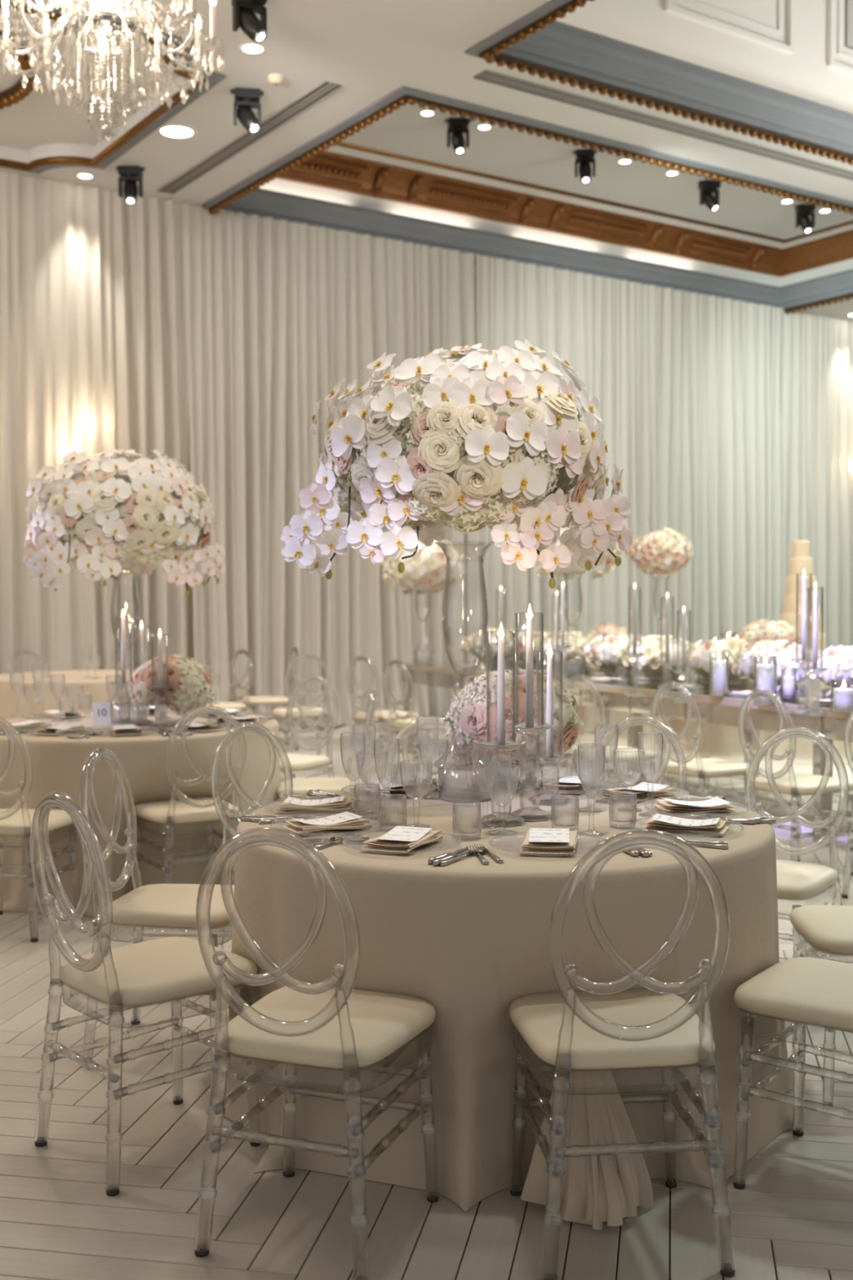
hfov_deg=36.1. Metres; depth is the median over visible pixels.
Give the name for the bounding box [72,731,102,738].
spoon
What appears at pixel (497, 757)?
bowl
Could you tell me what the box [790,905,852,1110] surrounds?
chair
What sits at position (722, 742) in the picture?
tablecloth
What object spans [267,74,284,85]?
smoke detector
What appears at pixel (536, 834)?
menu card
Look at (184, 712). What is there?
bowl
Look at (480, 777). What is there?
menu card
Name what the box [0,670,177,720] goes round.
tablecloth
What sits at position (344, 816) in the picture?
menu card
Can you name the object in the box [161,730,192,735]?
fork
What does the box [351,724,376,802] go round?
champagne flute
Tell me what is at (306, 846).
fork
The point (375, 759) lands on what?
bowl
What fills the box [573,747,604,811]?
goblet
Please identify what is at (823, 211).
recessed light
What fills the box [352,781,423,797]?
folded napkin
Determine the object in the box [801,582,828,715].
candle holder
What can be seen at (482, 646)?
goblet
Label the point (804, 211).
spotlight
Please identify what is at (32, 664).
bowl
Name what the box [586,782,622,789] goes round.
spoon
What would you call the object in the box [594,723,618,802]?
champagne flute
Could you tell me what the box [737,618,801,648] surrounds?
flower arrangement
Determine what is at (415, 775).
tumbler
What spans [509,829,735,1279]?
chair
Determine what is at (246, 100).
spotlight
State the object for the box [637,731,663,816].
champagne flute
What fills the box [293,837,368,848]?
spoon
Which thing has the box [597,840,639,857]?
table knife
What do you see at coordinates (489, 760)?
bowl
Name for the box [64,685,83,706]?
bowl
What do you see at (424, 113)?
recessed light
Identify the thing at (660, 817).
menu card
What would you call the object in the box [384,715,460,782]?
chair
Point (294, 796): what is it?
fork
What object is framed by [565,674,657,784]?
chair
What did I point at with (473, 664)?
chair
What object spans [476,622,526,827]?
candle holder
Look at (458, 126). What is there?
spotlight
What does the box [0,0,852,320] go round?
ceiling
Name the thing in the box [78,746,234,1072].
chair
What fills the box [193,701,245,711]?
cushion
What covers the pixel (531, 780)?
table knife
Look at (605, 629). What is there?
flower arrangement
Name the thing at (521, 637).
flower garland
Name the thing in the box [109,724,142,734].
folded napkin
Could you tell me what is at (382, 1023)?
cushion
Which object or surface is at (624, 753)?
cushion
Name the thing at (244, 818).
spoon
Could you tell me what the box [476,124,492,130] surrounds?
recessed light
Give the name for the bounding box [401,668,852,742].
mirror
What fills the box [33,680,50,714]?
goblet
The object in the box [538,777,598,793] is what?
folded napkin
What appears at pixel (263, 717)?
table knife
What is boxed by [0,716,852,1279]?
floor
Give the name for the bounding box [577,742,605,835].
champagne flute
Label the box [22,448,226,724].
flower arrangement
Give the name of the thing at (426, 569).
flower arrangement
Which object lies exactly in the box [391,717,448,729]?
cushion
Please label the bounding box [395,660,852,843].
table
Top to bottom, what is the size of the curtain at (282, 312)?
5.280 m
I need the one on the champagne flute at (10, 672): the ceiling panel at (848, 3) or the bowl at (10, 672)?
the bowl at (10, 672)
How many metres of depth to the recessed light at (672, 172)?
14.34 m
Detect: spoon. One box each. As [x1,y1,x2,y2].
[0,730,36,734]
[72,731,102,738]
[168,728,175,736]
[240,816,307,822]
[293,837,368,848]
[306,791,334,797]
[420,778,431,789]
[439,846,486,866]
[509,777,527,786]
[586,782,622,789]
[618,836,653,857]
[657,796,702,799]
[688,813,735,818]
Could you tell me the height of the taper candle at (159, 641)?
0.283 m
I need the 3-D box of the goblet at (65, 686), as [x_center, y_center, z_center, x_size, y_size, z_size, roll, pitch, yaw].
[-1.791,0.322,6.652,0.092,0.178,0.091,0,2,9]
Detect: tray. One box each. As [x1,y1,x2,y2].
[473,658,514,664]
[513,662,555,667]
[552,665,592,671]
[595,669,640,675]
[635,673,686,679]
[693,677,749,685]
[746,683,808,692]
[821,688,833,696]
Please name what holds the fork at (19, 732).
on the tablecloth at (57, 761)
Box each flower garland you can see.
[460,627,514,664]
[503,630,560,667]
[533,631,603,671]
[577,633,646,675]
[616,635,698,679]
[675,638,758,685]
[726,640,822,692]
[803,644,852,696]
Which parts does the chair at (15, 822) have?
leg, leg, seat frame, leg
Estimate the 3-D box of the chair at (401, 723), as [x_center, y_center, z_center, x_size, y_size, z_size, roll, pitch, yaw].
[-0.039,0.599,9.659,0.488,0.929,0.421,-2,2,-37]
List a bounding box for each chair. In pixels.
[0,719,81,942]
[30,791,261,1195]
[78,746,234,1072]
[131,705,246,884]
[193,648,253,713]
[194,826,439,1279]
[210,722,293,948]
[242,646,298,750]
[272,654,332,772]
[276,689,376,801]
[279,675,338,782]
[346,655,419,777]
[382,659,461,781]
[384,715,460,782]
[462,664,546,781]
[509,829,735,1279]
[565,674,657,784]
[592,715,686,792]
[651,680,757,812]
[733,957,852,1189]
[737,688,852,875]
[746,726,849,1033]
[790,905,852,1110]
[841,707,852,897]
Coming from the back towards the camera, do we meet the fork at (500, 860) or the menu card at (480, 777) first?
the menu card at (480, 777)
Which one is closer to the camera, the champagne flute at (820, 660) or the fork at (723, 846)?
the fork at (723, 846)
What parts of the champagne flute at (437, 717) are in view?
stem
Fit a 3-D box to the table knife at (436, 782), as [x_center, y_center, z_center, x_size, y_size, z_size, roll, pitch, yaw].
[0.041,0.477,4.313,0.017,0.017,0.220,-1,2,-8]
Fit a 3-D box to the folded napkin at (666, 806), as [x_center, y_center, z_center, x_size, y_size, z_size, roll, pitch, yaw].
[0.780,0.480,3.788,0.212,0.027,0.132,-1,2,-7]
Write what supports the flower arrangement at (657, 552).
on the tablecloth at (676, 725)
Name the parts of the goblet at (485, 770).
stem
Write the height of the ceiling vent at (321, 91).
0.014 m
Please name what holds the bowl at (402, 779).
on the goblet at (402, 779)
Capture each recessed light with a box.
[75,173,94,178]
[155,124,198,139]
[239,42,266,54]
[419,110,435,116]
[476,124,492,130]
[617,159,631,164]
[665,170,679,175]
[780,199,794,204]
[818,208,831,213]
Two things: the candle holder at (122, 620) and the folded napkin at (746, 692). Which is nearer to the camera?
the candle holder at (122, 620)
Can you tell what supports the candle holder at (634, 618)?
on the table
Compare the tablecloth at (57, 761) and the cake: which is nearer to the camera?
the tablecloth at (57, 761)
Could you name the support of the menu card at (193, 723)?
on the folded napkin at (210, 727)
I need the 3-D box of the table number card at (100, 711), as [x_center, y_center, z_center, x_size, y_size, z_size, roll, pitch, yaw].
[-1.599,0.363,6.439,0.090,0.112,0.030,-1,2,-8]
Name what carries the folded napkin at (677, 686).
on the charger plate
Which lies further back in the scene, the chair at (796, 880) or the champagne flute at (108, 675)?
the champagne flute at (108, 675)
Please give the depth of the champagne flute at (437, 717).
4.22 m
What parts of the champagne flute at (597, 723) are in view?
stem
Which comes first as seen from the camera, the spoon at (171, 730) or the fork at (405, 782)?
the fork at (405, 782)
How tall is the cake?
1.110 m
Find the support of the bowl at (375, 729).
on the champagne flute at (375, 729)
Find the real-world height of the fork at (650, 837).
0.017 m
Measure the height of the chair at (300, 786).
0.929 m
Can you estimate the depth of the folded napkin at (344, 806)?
3.79 m
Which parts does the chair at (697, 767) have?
seat frame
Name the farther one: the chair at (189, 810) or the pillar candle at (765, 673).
the pillar candle at (765, 673)
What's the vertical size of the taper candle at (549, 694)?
0.347 m
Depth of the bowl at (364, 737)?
3.76 m
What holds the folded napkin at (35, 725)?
on the charger plate
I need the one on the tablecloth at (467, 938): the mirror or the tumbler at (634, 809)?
the tumbler at (634, 809)
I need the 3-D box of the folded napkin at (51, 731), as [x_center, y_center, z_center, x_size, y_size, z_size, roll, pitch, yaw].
[-1.697,0.414,6.045,0.132,0.027,0.212,1,2,25]
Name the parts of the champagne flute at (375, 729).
stem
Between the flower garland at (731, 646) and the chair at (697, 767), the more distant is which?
the flower garland at (731, 646)
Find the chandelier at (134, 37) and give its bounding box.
[0,0,222,141]
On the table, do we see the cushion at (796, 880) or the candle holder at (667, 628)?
the candle holder at (667, 628)
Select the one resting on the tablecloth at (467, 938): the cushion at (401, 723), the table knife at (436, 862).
the table knife at (436, 862)
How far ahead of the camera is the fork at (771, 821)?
3.60 m
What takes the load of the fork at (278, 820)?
on the tablecloth at (467, 938)
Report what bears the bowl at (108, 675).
on the champagne flute at (108, 675)
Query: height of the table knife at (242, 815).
0.017 m
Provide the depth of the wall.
13.53 m
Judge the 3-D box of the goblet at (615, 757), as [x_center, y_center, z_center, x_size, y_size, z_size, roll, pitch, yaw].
[0.592,0.409,3.821,0.092,0.178,0.091,2,3,43]
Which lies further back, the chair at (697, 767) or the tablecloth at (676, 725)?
the tablecloth at (676, 725)
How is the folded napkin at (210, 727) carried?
on the charger plate
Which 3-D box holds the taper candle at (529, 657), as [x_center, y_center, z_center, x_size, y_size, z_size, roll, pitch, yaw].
[0.290,0.072,3.685,0.023,0.349,0.023,0,2,0]
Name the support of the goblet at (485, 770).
on the tablecloth at (467, 938)
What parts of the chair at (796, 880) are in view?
leg, seat frame, leg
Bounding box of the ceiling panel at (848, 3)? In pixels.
[844,0,852,48]
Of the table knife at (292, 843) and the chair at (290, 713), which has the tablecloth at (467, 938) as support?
the table knife at (292, 843)
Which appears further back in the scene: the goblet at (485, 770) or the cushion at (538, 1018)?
the goblet at (485, 770)
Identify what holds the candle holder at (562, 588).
on the table
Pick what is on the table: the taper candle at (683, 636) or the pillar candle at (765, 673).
the pillar candle at (765, 673)
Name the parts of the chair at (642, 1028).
leg, leg, seat frame, leg, leg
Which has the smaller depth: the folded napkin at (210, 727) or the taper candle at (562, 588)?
the folded napkin at (210, 727)
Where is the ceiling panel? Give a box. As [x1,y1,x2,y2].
[0,0,226,173]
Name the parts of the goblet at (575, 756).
stem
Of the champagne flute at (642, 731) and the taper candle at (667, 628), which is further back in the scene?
the taper candle at (667, 628)
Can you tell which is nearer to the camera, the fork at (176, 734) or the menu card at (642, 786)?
the menu card at (642, 786)
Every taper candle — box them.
[120,609,125,683]
[139,621,143,665]
[157,629,162,688]
[497,622,505,745]
[499,586,502,636]
[525,604,533,728]
[546,643,553,757]
[555,591,559,650]
[561,582,564,646]
[632,583,636,654]
[665,593,669,662]
[681,607,685,671]
[801,568,805,660]
[813,582,817,669]
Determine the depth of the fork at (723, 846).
3.27 m
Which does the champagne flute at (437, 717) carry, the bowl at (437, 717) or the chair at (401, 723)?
the bowl at (437, 717)
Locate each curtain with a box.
[0,171,189,674]
[187,203,479,729]
[475,253,708,661]
[706,295,852,648]
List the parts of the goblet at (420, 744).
stem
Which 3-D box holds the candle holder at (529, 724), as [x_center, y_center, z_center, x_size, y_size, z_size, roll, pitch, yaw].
[0.291,0.201,3.689,0.138,0.607,0.138,1,2,22]
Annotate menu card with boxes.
[7,720,39,725]
[41,724,78,729]
[43,709,75,713]
[111,724,138,729]
[139,706,161,709]
[177,720,214,726]
[204,708,240,712]
[220,715,254,719]
[284,795,344,805]
[291,811,363,825]
[360,779,410,787]
[372,826,431,841]
[471,774,506,781]
[528,827,569,842]
[548,775,592,783]
[617,782,668,791]
[652,813,719,826]
[663,797,730,806]
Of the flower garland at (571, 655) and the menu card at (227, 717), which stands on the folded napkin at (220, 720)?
the menu card at (227, 717)
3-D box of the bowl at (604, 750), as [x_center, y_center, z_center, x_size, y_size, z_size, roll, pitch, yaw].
[0.435,0.345,3.448,0.072,0.139,0.073,0,2,5]
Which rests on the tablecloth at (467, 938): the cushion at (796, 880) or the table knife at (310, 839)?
the table knife at (310, 839)
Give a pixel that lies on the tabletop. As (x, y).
(646, 686)
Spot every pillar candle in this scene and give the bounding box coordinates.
[709,652,728,697]
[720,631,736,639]
[753,655,777,706]
[781,667,796,699]
[830,678,852,711]
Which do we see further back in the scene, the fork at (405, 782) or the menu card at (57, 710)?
the menu card at (57, 710)
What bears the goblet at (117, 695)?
on the tablecloth at (57, 761)
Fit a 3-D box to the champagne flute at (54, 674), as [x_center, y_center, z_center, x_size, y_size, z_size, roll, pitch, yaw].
[-1.876,0.294,6.656,0.073,0.236,0.072,0,2,-2]
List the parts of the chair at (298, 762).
seat frame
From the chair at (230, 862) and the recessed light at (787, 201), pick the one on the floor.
the chair at (230, 862)
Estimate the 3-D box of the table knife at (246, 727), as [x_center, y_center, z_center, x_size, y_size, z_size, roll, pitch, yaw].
[-0.939,0.415,6.252,0.220,0.017,0.017,1,2,33]
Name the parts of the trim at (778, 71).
panel moulding, panel moulding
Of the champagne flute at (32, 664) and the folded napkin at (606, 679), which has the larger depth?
the folded napkin at (606, 679)
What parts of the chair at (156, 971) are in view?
leg, leg, seat frame, leg, leg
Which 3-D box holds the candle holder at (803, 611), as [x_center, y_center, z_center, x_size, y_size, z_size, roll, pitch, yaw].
[1.991,0.004,6.905,0.138,0.759,0.138,-1,2,-27]
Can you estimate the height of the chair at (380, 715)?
0.929 m
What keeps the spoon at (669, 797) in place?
on the tablecloth at (467, 938)
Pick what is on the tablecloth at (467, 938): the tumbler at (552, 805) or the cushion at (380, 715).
the tumbler at (552, 805)
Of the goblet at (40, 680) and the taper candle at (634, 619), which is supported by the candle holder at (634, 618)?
the taper candle at (634, 619)
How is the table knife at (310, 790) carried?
on the tablecloth at (467, 938)
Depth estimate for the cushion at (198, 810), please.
5.72 m
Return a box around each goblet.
[22,683,41,718]
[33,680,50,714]
[64,685,83,720]
[88,654,101,678]
[115,684,132,720]
[355,749,387,813]
[399,760,433,827]
[418,738,448,798]
[482,645,493,666]
[484,764,519,834]
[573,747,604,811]
[613,747,644,811]
[685,659,698,686]
[835,670,851,687]
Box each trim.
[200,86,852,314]
[464,0,852,164]
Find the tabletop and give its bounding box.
[401,660,833,708]
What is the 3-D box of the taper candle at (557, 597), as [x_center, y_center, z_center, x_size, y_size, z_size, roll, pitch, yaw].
[0.959,-0.143,9.601,0.023,0.443,0.023,0,2,0]
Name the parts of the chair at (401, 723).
leg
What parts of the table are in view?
leg, leg, leg, frame, leg, leg, leg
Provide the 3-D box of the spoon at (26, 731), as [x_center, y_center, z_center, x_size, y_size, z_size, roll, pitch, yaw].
[-1.892,0.430,6.046,0.198,0.018,0.037,-1,2,-28]
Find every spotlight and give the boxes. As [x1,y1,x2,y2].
[115,165,144,204]
[230,87,263,133]
[231,0,267,44]
[444,117,471,155]
[573,149,597,183]
[697,179,720,212]
[794,204,817,234]
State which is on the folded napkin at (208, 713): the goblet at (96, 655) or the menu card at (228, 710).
the menu card at (228, 710)
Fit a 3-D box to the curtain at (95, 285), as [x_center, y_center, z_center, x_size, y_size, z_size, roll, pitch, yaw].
[-3.925,-1.642,11.941,3.848,5.280,0.364,-2,2,-36]
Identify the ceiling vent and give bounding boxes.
[156,80,342,195]
[473,69,852,181]
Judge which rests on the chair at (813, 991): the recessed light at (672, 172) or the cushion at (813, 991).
the cushion at (813, 991)
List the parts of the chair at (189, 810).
leg, leg, seat frame, leg, leg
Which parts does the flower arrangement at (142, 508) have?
stem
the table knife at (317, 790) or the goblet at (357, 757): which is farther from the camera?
the table knife at (317, 790)
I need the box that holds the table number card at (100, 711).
[92,702,111,725]
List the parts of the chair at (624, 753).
seat frame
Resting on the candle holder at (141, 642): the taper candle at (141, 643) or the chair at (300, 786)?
the taper candle at (141, 643)
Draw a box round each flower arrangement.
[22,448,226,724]
[127,653,215,725]
[280,339,633,801]
[379,538,464,662]
[443,667,581,784]
[533,524,632,675]
[586,622,630,641]
[629,528,693,635]
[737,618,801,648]
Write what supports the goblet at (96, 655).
on the tablecloth at (96, 686)
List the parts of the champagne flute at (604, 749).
stem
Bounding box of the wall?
[187,264,476,711]
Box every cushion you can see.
[0,808,79,835]
[58,937,257,1006]
[102,884,234,928]
[131,796,238,823]
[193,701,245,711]
[218,984,435,1069]
[226,854,235,871]
[242,695,292,704]
[272,707,327,718]
[276,777,363,798]
[279,752,329,770]
[354,710,418,721]
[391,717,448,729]
[509,989,715,1069]
[571,745,657,762]
[662,758,757,777]
[733,957,852,1031]
[750,773,852,795]
[776,858,838,899]
[790,905,852,955]
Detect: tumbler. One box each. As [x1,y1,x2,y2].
[58,699,74,718]
[78,693,92,711]
[134,703,149,717]
[354,783,380,818]
[378,794,406,831]
[393,763,417,790]
[452,800,481,839]
[551,794,578,831]
[608,791,636,828]
[688,672,699,687]
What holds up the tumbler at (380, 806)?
on the tablecloth at (467, 938)
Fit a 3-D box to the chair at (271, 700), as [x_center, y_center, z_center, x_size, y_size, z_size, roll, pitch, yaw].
[-1.420,0.527,11.933,0.488,0.929,0.421,-1,2,-18]
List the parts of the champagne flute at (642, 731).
stem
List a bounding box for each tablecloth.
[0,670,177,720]
[0,711,280,916]
[214,781,799,1229]
[577,662,688,743]
[675,670,852,764]
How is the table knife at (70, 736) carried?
on the tablecloth at (57, 761)
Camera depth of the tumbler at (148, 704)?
6.86 m
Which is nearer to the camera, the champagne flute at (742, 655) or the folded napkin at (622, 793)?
the folded napkin at (622, 793)
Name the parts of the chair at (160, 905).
leg, leg, seat frame, leg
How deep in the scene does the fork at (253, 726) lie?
6.29 m
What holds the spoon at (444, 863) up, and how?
on the tablecloth at (467, 938)
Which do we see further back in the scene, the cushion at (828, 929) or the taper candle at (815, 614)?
the taper candle at (815, 614)
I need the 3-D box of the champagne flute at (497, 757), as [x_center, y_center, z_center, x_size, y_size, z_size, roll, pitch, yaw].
[0.160,0.391,3.564,0.072,0.236,0.073,0,2,1]
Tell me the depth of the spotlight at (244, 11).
8.43 m
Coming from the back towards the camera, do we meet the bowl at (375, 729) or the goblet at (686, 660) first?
the goblet at (686, 660)
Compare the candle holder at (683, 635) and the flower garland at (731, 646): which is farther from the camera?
the flower garland at (731, 646)
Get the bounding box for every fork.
[0,728,34,735]
[8,728,36,735]
[158,731,186,736]
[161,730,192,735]
[222,724,262,725]
[222,724,264,727]
[251,813,322,822]
[257,814,327,824]
[286,796,328,799]
[287,795,329,798]
[299,832,353,849]
[314,833,362,850]
[400,781,438,789]
[408,779,444,787]
[466,844,488,865]
[473,844,503,863]
[533,778,543,787]
[648,835,728,845]
[648,838,728,849]
[722,816,767,819]
[725,818,775,824]
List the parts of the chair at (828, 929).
leg, seat frame, leg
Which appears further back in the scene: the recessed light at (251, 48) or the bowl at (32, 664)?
the recessed light at (251, 48)
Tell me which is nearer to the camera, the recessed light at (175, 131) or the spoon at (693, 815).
the spoon at (693, 815)
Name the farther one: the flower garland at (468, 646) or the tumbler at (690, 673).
the flower garland at (468, 646)
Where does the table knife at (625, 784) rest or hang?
on the tablecloth at (467, 938)
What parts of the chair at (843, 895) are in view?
leg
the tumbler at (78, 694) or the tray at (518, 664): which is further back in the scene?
the tray at (518, 664)
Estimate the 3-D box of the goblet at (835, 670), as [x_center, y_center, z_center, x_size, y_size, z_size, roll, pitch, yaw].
[2.421,0.265,7.608,0.092,0.178,0.091,0,2,-3]
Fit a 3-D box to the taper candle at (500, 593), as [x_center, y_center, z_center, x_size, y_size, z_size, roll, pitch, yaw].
[0.604,-0.206,10.599,0.023,0.463,0.022,0,2,0]
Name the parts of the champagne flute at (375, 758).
stem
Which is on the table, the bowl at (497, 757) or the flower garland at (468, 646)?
the flower garland at (468, 646)
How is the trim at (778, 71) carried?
attached to the ceiling
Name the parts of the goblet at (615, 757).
stem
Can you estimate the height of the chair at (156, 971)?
0.929 m
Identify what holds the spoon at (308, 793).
on the tablecloth at (467, 938)
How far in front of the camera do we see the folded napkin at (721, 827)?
3.46 m
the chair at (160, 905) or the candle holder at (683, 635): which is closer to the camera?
the chair at (160, 905)
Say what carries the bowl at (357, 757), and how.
on the goblet at (357, 757)
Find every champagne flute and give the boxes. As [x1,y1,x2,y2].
[9,671,24,716]
[31,663,44,703]
[49,674,65,720]
[105,675,120,715]
[340,731,365,815]
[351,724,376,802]
[373,737,399,825]
[416,716,439,791]
[471,738,498,827]
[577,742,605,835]
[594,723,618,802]
[603,646,613,669]
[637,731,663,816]
[741,654,753,688]
[820,659,833,680]
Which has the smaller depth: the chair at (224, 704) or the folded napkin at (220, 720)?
the folded napkin at (220, 720)
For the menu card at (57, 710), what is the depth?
6.87 m
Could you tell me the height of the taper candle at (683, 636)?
0.383 m
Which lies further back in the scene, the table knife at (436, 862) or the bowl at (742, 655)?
the bowl at (742, 655)
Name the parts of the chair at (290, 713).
seat frame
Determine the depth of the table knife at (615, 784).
4.25 m
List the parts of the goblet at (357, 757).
stem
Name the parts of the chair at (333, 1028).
leg, leg, seat frame, leg, leg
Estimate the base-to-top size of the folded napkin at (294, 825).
0.027 m
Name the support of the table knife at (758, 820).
on the tablecloth at (467, 938)
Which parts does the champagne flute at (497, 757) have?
stem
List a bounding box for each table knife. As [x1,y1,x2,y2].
[69,734,83,738]
[157,730,166,736]
[220,725,248,729]
[225,725,253,728]
[239,814,279,819]
[247,813,309,819]
[257,716,271,719]
[288,840,346,847]
[291,836,368,841]
[308,789,351,800]
[315,789,361,800]
[426,777,437,791]
[427,847,466,864]
[431,777,444,791]
[432,850,470,866]
[511,776,532,788]
[518,776,537,789]
[586,781,628,791]
[590,782,631,793]
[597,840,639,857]
[607,840,648,857]
[692,795,725,799]
[693,796,724,799]
[722,818,756,824]
[727,817,761,823]
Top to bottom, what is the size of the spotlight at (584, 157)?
0.341 m
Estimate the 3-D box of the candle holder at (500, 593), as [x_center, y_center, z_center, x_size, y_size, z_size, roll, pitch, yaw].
[0.604,-0.088,10.604,0.138,0.699,0.138,1,2,24]
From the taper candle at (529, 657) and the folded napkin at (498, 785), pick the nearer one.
the taper candle at (529, 657)
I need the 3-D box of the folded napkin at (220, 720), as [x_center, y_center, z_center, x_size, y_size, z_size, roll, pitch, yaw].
[-0.939,0.394,6.499,0.212,0.027,0.132,-1,2,-6]
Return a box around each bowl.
[9,671,24,697]
[22,683,41,701]
[31,663,44,686]
[33,680,50,700]
[49,674,65,700]
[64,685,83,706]
[105,675,120,702]
[115,684,132,706]
[154,704,189,725]
[340,731,365,781]
[351,724,376,768]
[355,749,387,788]
[373,737,399,789]
[399,760,433,799]
[416,716,439,759]
[418,738,448,770]
[471,738,498,790]
[484,764,519,806]
[487,758,537,784]
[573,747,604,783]
[577,742,605,797]
[594,723,618,770]
[613,747,644,786]
[637,731,663,781]
[685,659,698,673]
[741,654,753,675]
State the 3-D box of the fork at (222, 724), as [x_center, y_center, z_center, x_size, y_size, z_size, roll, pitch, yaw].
[-0.890,0.415,6.333,0.200,0.017,0.024,0,2,-3]
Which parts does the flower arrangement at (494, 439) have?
stem, stem, stem, stem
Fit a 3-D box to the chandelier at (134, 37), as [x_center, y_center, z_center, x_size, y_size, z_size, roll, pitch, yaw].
[-1.682,-3.379,6.894,1.219,1.511,1.231,-2,3,-40]
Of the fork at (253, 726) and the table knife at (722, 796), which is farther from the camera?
the fork at (253, 726)
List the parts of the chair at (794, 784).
leg, seat frame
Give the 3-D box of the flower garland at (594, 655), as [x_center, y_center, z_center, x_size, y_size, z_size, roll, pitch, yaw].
[1.496,0.108,10.146,0.643,0.318,0.480,0,2,6]
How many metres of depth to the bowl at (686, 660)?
8.86 m
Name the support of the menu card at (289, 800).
on the folded napkin at (344, 806)
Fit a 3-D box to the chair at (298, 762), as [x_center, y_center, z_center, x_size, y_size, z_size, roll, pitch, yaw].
[-0.780,0.676,7.551,0.421,0.929,0.488,1,2,34]
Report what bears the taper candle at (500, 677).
on the candle holder at (500, 677)
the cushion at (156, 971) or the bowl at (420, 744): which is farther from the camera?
the bowl at (420, 744)
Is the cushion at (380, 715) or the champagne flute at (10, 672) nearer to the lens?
the champagne flute at (10, 672)
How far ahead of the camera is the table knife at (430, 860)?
3.13 m
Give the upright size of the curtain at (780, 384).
5.280 m
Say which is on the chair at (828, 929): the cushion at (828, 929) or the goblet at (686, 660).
the cushion at (828, 929)
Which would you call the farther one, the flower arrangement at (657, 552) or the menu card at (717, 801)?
the flower arrangement at (657, 552)
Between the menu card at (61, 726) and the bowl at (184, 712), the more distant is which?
the bowl at (184, 712)
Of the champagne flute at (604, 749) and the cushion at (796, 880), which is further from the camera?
the cushion at (796, 880)
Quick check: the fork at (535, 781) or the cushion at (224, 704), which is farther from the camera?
the cushion at (224, 704)
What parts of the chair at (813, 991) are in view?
leg, seat frame, leg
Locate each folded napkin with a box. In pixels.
[0,722,46,729]
[34,724,85,734]
[38,711,84,718]
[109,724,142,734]
[133,707,164,714]
[173,721,223,730]
[198,710,244,717]
[215,715,259,723]
[275,797,353,812]
[282,817,373,833]
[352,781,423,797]
[360,829,443,852]
[461,664,486,668]
[467,775,511,791]
[520,829,578,853]
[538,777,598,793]
[591,676,622,681]
[601,782,674,801]
[642,813,729,834]
[653,798,737,814]
[661,683,697,688]
[730,690,755,696]
[811,698,833,705]
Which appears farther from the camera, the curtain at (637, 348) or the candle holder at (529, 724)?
the curtain at (637, 348)
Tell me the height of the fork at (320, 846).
0.017 m
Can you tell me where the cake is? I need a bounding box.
[779,540,826,653]
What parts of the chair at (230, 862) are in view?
leg, seat frame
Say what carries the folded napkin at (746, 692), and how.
on the charger plate
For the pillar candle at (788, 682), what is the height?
0.189 m
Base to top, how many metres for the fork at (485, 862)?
0.017 m
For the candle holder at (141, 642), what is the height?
0.514 m
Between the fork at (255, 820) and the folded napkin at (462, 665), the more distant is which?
the folded napkin at (462, 665)
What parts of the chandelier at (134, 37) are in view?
bulb, arm, arm, bulb, arm, arm, arm, arm, arm, stem, arm, arm, arm, bulb, arm, arm, arm, bulb, bulb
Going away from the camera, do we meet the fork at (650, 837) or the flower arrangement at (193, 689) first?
the fork at (650, 837)
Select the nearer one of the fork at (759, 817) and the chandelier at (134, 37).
the fork at (759, 817)
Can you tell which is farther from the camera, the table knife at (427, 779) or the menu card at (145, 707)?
the menu card at (145, 707)
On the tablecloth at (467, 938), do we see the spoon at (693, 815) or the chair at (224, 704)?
the spoon at (693, 815)
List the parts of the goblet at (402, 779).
stem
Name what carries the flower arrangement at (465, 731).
on the tablecloth at (467, 938)
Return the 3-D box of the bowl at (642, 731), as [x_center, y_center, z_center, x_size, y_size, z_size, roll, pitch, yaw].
[0.639,0.334,3.731,0.073,0.139,0.072,-2,2,-31]
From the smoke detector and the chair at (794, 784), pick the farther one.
the smoke detector
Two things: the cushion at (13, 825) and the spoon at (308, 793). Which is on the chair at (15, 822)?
the cushion at (13, 825)
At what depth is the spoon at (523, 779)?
4.38 m
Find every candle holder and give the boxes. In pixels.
[109,609,137,725]
[129,621,155,725]
[145,629,173,730]
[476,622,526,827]
[493,586,509,672]
[505,604,554,822]
[527,643,572,805]
[547,591,566,680]
[553,582,572,682]
[624,583,645,696]
[656,593,679,698]
[671,607,695,702]
[790,568,816,713]
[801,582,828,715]
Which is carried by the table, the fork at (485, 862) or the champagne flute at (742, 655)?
the champagne flute at (742, 655)
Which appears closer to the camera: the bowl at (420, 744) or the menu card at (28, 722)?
the bowl at (420, 744)

